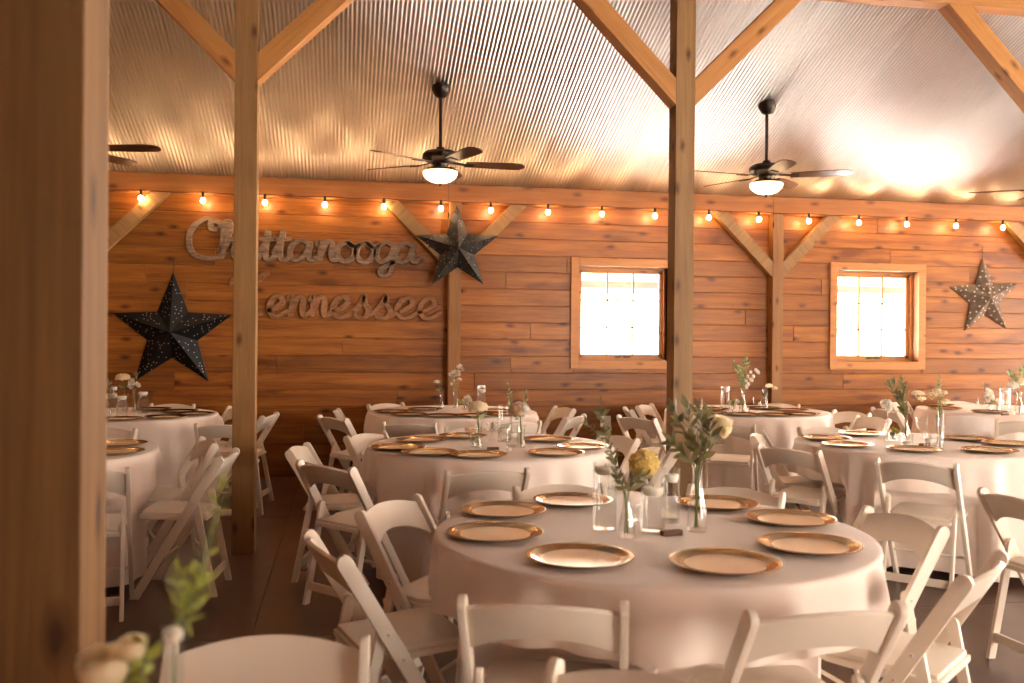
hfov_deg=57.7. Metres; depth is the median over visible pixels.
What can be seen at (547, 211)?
bulb
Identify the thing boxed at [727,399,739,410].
stem
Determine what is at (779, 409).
charger plate
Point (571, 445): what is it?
charger plate
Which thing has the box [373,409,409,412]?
charger plate
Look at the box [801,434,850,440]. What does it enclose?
charger plate
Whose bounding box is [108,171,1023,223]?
trim
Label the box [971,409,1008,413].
charger plate
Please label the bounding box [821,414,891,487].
folding chair
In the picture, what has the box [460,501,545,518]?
charger plate
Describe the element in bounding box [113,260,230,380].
star
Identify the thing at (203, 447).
folding chair
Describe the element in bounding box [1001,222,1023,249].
timber post
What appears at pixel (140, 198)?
bulb
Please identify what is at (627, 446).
folding chair
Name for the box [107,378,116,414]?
stem
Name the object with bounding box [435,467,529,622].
folding chair
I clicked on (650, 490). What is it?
candle
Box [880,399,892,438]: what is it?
stem
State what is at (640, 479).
vase
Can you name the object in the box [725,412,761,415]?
charger plate
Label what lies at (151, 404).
folding chair
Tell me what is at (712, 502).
charger plate
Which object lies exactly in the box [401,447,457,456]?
charger plate
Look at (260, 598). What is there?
floor
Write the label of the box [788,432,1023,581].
tablecloth
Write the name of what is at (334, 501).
folding chair
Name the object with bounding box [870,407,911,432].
folding chair
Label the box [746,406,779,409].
charger plate
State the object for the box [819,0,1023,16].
timber beam
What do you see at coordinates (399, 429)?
folding chair
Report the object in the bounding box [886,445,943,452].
charger plate
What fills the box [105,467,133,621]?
folding chair
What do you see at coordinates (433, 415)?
charger plate
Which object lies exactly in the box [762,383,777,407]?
stem
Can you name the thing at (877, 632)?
folding chair
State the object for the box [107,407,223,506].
tablecloth
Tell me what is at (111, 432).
folding chair
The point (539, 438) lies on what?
charger plate
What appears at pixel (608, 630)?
folding chair
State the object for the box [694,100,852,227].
ceiling fan
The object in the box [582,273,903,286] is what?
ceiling
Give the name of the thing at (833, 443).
charger plate
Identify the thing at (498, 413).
charger plate
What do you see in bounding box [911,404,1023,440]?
tablecloth
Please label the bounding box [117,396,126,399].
candle
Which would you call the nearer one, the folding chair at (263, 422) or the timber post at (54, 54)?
the timber post at (54, 54)
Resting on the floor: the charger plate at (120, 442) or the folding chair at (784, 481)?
the folding chair at (784, 481)
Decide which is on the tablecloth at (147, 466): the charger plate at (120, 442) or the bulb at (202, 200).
the charger plate at (120, 442)
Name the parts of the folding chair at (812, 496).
rail, leg, backrest, seat, leg, rail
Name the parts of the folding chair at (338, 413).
rail, rail, leg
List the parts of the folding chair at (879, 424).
rail, backrest, rail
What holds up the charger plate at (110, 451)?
on the tablecloth at (147, 466)
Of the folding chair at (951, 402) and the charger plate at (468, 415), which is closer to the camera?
the charger plate at (468, 415)
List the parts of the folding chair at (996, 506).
rail, leg, backrest, seat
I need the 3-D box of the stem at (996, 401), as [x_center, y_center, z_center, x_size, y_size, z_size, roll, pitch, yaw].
[4.799,0.618,9.185,0.133,0.117,0.043,1,0,-1]
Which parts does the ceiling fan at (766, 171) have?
blade, blade, lamp shade, blade, blade, blade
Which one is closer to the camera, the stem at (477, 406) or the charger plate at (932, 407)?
the stem at (477, 406)
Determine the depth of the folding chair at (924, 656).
2.78 m
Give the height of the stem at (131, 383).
0.350 m
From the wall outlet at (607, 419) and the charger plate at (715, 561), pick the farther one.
the wall outlet at (607, 419)
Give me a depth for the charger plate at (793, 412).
8.56 m
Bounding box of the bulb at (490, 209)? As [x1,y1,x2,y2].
[489,202,492,212]
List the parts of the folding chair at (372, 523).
leg, backrest, seat, leg, rail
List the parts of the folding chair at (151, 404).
backrest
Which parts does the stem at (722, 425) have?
stem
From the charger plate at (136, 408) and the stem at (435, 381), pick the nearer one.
the charger plate at (136, 408)
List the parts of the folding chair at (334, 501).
leg, backrest, leg, seat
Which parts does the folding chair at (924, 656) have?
seat, leg, rail, rail, leg, backrest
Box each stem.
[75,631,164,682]
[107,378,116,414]
[115,373,130,408]
[127,370,140,409]
[162,471,228,682]
[434,380,441,405]
[448,364,464,405]
[457,395,471,407]
[465,427,476,443]
[467,401,487,445]
[507,382,530,445]
[580,397,659,533]
[659,394,732,527]
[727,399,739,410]
[733,356,759,410]
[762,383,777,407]
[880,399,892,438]
[885,375,925,436]
[888,427,899,437]
[925,375,950,446]
[982,383,994,402]
[992,398,1004,409]
[1006,365,1023,412]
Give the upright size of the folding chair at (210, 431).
0.777 m
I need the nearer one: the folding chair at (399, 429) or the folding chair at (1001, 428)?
the folding chair at (399, 429)
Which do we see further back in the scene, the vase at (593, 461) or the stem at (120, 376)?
the stem at (120, 376)
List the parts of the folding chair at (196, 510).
seat, rail, leg, leg, backrest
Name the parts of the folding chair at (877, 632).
rail, backrest, leg, rail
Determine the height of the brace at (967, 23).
3.999 m
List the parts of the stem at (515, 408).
stem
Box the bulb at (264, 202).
[262,194,266,204]
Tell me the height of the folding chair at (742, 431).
0.777 m
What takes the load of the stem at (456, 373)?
in the bud vase
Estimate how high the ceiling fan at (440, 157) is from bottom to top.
1.161 m
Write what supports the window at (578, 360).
in the wall
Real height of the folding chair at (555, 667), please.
0.777 m
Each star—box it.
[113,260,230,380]
[416,206,496,283]
[950,246,1016,330]
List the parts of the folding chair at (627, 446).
backrest, rail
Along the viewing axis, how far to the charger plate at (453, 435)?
6.38 m
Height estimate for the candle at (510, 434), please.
0.038 m
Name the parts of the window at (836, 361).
sash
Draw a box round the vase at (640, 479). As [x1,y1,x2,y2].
[640,479,665,510]
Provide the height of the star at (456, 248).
0.818 m
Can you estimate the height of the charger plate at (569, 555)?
0.020 m
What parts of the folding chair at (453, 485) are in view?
rail, leg, backrest, rail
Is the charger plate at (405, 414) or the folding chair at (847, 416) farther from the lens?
the folding chair at (847, 416)
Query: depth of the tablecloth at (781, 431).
8.26 m
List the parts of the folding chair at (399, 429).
rail, rail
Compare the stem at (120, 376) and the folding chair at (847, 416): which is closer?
the stem at (120, 376)
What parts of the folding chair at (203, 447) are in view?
seat, rail, leg, backrest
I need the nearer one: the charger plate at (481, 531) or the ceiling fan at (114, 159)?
the charger plate at (481, 531)
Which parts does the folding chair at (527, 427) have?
rail, rail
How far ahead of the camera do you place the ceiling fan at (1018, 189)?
9.26 m
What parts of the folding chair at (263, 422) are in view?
seat, leg, leg, backrest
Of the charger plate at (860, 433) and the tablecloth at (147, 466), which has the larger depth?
the charger plate at (860, 433)
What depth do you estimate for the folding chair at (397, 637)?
2.99 m
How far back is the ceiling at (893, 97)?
8.29 m
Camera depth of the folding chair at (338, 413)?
8.24 m
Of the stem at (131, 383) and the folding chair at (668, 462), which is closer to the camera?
the folding chair at (668, 462)
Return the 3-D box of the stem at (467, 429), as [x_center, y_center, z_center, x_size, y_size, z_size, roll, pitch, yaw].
[-0.258,0.590,5.797,0.074,0.108,0.040,1,0,0]
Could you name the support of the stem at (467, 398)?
on the bud vase
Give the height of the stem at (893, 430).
0.080 m
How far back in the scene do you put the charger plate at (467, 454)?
5.37 m
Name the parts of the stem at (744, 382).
stem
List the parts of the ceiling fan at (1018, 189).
blade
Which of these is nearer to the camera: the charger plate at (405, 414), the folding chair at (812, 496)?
the folding chair at (812, 496)
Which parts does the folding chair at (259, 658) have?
rail, rail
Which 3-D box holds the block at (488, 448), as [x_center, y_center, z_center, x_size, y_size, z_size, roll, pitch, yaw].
[-0.115,0.650,5.651,0.070,0.017,0.022,0,0,-16]
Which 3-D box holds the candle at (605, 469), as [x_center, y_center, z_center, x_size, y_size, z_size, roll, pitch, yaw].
[0.331,0.452,3.303,0.073,0.038,0.073,0,0,-10]
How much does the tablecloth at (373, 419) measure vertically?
0.711 m
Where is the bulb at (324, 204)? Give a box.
[323,196,326,206]
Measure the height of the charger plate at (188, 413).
0.020 m
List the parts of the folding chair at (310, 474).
leg, rail, backrest, seat, leg, rail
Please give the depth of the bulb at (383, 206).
9.41 m
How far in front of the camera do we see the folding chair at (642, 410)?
9.55 m
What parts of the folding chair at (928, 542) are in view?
rail, backrest, leg, rail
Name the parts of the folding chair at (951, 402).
backrest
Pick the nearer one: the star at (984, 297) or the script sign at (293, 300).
the script sign at (293, 300)
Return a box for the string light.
[108,189,1021,229]
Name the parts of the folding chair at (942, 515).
rail, leg, backrest, seat, leg, rail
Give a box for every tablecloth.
[105,438,164,587]
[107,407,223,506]
[356,432,618,582]
[363,405,541,436]
[428,495,889,682]
[663,405,834,492]
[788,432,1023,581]
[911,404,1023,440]
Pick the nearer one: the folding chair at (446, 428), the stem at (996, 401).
the folding chair at (446, 428)
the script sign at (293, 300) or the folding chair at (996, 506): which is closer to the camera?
the folding chair at (996, 506)
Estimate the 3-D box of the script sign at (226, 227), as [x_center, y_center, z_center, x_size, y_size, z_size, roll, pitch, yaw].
[-2.080,-0.948,9.414,2.344,0.576,0.041,0,0,-10]
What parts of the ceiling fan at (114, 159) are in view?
blade, blade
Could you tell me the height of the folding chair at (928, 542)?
0.777 m
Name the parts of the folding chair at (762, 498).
rail, backrest, rail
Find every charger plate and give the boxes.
[106,439,147,446]
[106,447,144,455]
[107,416,143,420]
[132,407,170,410]
[144,414,186,418]
[159,409,197,412]
[175,411,214,415]
[371,443,424,450]
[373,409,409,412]
[389,412,426,416]
[396,436,446,442]
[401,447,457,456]
[407,407,442,410]
[422,413,460,417]
[439,432,486,438]
[447,521,542,542]
[450,450,507,458]
[457,413,494,417]
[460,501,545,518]
[483,408,509,411]
[487,411,514,415]
[523,435,572,442]
[526,542,634,568]
[528,448,583,456]
[533,492,612,507]
[556,442,607,449]
[669,548,781,575]
[676,495,758,510]
[692,410,726,414]
[701,407,728,410]
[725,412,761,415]
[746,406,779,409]
[746,509,837,527]
[758,412,795,416]
[758,532,863,555]
[773,408,808,411]
[783,411,819,415]
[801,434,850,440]
[820,440,873,447]
[837,430,885,436]
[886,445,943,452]
[921,403,954,405]
[928,406,962,409]
[942,435,994,441]
[960,446,1019,453]
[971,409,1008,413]
[982,439,1023,446]
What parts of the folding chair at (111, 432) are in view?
rail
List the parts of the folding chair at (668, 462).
rail, rail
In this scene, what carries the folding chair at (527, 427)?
on the floor
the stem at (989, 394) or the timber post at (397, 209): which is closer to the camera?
the stem at (989, 394)
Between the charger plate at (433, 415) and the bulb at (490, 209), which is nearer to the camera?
the charger plate at (433, 415)
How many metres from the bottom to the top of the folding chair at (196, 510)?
0.777 m
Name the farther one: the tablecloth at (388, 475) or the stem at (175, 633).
the tablecloth at (388, 475)
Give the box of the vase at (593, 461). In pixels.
[593,461,616,529]
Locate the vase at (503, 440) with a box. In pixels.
[498,429,511,441]
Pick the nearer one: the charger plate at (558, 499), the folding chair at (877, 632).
the folding chair at (877, 632)
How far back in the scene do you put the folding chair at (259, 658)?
2.04 m
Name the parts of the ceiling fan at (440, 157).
blade, blade, lamp shade, blade, blade, blade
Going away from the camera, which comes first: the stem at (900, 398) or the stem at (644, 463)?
the stem at (644, 463)
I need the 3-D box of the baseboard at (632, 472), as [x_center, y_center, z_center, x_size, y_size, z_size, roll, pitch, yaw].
[0.131,1.401,9.840,15.800,0.012,0.018,0,0,-10]
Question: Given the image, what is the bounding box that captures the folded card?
[661,510,676,517]
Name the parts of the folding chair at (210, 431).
rail, backrest, rail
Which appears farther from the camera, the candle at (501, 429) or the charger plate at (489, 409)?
the charger plate at (489, 409)
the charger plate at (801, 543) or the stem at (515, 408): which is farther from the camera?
the stem at (515, 408)
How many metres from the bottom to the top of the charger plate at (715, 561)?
0.020 m
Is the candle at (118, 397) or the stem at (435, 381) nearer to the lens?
the candle at (118, 397)
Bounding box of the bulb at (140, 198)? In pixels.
[138,190,143,200]
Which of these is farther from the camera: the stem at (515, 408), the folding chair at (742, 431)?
the folding chair at (742, 431)
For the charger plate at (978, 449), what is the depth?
5.82 m
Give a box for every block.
[487,447,498,449]
[660,529,682,535]
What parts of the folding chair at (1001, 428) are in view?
rail, backrest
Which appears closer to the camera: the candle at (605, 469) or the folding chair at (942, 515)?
the candle at (605, 469)
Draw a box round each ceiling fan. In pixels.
[109,144,161,165]
[367,82,524,218]
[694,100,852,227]
[968,189,1023,200]
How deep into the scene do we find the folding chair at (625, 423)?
7.97 m
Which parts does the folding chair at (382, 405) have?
rail, backrest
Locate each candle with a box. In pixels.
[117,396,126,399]
[499,427,510,431]
[507,432,516,437]
[595,463,614,474]
[628,512,636,517]
[642,484,663,496]
[664,472,678,482]
[924,437,936,442]
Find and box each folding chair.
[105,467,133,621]
[107,428,137,438]
[129,447,239,599]
[147,436,218,564]
[149,403,195,408]
[159,635,369,682]
[194,423,263,515]
[209,412,279,507]
[218,405,231,487]
[285,442,375,584]
[295,459,408,604]
[302,529,458,682]
[317,415,365,494]
[333,408,350,493]
[343,431,388,551]
[354,494,456,682]
[366,402,404,410]
[381,421,437,437]
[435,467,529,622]
[445,427,503,432]
[456,594,628,682]
[490,420,541,433]
[512,482,607,500]
[541,405,575,435]
[542,657,688,682]
[553,414,586,436]
[596,434,639,490]
[607,446,679,494]
[616,415,665,492]
[622,406,665,490]
[635,403,664,479]
[686,483,785,508]
[688,600,908,682]
[700,421,757,490]
[749,431,821,510]
[755,444,845,522]
[758,402,799,407]
[797,426,848,506]
[819,550,1008,682]
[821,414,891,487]
[821,505,949,682]
[831,409,871,430]
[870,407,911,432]
[874,457,972,588]
[891,401,913,432]
[937,400,978,403]
[977,487,1023,658]
[994,419,1023,438]
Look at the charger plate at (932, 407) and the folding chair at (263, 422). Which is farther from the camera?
the charger plate at (932, 407)
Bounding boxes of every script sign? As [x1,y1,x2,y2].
[185,216,421,277]
[229,271,441,320]
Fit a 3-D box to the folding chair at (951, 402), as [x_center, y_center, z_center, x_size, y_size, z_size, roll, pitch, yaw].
[5.029,1.060,10.322,0.443,0.777,0.524,1,0,4]
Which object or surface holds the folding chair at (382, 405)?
on the floor
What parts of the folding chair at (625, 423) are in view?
leg, rail, backrest, rail, leg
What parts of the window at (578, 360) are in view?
sash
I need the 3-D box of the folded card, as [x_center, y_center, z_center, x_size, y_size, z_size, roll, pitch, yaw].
[0.605,0.657,3.561,0.062,0.030,0.028,0,0,-10]
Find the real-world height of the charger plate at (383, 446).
0.020 m
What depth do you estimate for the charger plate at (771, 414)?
8.45 m
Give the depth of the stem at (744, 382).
8.70 m
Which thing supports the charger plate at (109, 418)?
on the tablecloth at (175, 439)
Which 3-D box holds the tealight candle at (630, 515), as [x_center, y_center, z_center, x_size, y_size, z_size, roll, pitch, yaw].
[0.452,0.649,3.501,0.037,0.022,0.037,0,0,-10]
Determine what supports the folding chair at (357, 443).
on the floor
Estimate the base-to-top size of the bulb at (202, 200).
0.110 m
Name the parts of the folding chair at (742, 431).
rail, leg, backrest, seat, leg, rail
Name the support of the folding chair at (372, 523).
on the floor
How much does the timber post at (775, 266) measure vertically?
2.832 m
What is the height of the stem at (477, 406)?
0.278 m
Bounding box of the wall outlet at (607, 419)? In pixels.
[600,416,610,426]
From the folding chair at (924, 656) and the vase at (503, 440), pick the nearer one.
the folding chair at (924, 656)
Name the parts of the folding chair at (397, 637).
backrest, leg, rail, leg, rail, seat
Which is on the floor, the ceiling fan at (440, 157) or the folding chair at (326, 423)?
the folding chair at (326, 423)
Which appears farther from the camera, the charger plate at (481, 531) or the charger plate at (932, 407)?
the charger plate at (932, 407)
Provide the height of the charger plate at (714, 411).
0.020 m
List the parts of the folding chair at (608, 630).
rail, leg, seat, backrest, rail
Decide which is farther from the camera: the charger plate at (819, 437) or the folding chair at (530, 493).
the charger plate at (819, 437)
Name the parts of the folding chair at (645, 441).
backrest, leg, leg, rail, seat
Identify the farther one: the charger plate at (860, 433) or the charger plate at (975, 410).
the charger plate at (975, 410)
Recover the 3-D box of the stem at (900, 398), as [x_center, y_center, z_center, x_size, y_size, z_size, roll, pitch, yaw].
[2.754,0.449,6.517,0.278,0.437,0.164,0,0,-10]
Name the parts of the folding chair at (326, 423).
leg, rail, backrest, seat, rail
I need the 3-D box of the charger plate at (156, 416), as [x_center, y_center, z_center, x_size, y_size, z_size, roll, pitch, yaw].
[-2.834,0.617,7.614,0.331,0.020,0.331,0,0,-10]
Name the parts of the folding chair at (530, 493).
rail, rail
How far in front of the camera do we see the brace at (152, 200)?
9.03 m
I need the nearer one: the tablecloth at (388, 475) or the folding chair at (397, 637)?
the folding chair at (397, 637)
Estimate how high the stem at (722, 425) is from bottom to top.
0.471 m
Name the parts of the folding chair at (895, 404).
rail, backrest, rail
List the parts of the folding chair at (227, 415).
rail, rail, backrest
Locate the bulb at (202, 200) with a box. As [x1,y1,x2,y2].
[200,192,204,202]
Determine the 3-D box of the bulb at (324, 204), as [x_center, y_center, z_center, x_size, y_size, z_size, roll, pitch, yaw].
[-1.874,-1.399,9.318,0.048,0.110,0.048,0,0,-10]
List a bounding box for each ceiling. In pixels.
[109,0,1023,205]
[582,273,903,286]
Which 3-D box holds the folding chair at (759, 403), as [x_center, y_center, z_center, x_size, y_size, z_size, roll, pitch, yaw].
[2.717,1.041,9.699,0.443,0.777,0.524,1,0,33]
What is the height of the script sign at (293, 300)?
0.489 m
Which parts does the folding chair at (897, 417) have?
rail, backrest, rail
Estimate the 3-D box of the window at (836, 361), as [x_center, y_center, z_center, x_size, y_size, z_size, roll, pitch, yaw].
[4.139,-0.286,10.659,1.187,1.204,0.222,0,0,-10]
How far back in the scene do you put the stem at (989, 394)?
9.17 m
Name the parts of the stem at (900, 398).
stem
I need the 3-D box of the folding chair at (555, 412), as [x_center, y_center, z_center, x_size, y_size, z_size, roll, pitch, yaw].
[0.307,1.022,8.945,0.524,0.777,0.443,0,0,-22]
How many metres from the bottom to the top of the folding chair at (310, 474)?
0.777 m
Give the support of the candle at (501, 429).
on the vase at (503, 440)
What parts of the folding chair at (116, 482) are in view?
backrest, seat, leg, rail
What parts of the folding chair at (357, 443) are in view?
rail, leg, backrest, rail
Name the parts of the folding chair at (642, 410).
backrest, rail, rail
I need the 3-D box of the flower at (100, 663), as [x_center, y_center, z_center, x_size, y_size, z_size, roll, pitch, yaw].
[-0.485,0.505,1.151,0.104,0.304,0.068,0,0,-10]
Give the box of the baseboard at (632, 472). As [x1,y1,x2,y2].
[260,472,632,478]
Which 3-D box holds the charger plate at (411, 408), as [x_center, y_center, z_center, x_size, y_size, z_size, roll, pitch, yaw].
[-0.812,0.632,8.685,0.331,0.020,0.331,0,0,-10]
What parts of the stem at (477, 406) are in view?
stem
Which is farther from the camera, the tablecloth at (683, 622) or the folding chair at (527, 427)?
the folding chair at (527, 427)
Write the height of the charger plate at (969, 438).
0.020 m
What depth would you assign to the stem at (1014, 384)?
8.81 m
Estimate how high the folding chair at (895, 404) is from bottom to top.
0.777 m
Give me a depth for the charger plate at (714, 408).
9.10 m
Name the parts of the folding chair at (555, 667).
rail, backrest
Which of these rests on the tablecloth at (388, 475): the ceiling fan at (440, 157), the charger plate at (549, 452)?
the charger plate at (549, 452)
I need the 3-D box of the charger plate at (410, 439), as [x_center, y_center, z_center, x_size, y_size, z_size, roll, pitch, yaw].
[-0.591,0.643,6.075,0.331,0.020,0.331,0,0,-10]
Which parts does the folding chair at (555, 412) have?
rail, backrest, rail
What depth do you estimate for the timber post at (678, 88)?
6.67 m
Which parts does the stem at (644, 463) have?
stem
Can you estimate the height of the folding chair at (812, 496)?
0.777 m
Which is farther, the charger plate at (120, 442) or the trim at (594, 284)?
the trim at (594, 284)
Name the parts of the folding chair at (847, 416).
backrest, rail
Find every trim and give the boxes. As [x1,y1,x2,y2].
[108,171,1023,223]
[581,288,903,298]
[582,280,903,293]
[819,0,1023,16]
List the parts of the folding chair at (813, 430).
rail, backrest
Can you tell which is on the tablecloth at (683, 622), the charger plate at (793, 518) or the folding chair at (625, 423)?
the charger plate at (793, 518)
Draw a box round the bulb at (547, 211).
[546,204,549,214]
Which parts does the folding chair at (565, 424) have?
rail, backrest, rail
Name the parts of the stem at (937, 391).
stem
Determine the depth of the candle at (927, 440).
6.00 m
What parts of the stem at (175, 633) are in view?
stem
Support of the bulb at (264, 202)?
attached to the string light
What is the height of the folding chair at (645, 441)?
0.777 m
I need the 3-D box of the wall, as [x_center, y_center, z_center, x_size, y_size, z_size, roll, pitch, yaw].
[2.684,-0.107,10.402,21.000,3.069,0.190,0,0,-10]
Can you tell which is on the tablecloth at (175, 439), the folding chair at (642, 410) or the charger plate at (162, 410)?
the charger plate at (162, 410)
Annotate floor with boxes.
[105,473,1023,682]
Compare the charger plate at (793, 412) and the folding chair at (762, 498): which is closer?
the folding chair at (762, 498)
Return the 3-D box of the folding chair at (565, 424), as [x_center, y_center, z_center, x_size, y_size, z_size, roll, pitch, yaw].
[0.351,1.025,8.144,0.524,0.777,0.443,1,0,26]
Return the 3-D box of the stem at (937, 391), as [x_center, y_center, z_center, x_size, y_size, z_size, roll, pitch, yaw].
[2.698,0.438,5.892,0.156,0.463,0.081,1,0,-3]
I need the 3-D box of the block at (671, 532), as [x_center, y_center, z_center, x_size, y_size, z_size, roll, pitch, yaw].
[0.554,0.664,3.230,0.076,0.018,0.024,0,0,-19]
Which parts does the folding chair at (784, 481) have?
backrest, rail, leg, seat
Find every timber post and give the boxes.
[0,0,109,682]
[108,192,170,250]
[155,0,353,553]
[381,200,527,404]
[572,0,801,496]
[711,212,841,403]
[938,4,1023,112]
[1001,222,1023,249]
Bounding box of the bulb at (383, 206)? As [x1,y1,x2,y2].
[382,198,385,208]
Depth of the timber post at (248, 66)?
6.12 m
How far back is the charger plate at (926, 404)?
9.94 m
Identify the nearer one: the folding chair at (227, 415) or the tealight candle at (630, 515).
the tealight candle at (630, 515)
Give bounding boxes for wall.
[107,192,1023,477]
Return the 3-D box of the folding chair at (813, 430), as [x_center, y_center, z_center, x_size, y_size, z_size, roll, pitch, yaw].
[2.468,1.048,7.007,0.443,0.777,0.524,0,0,-17]
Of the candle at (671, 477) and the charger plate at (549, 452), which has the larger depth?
the charger plate at (549, 452)
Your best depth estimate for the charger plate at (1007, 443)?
6.23 m
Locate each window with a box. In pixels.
[570,257,667,368]
[829,262,925,369]

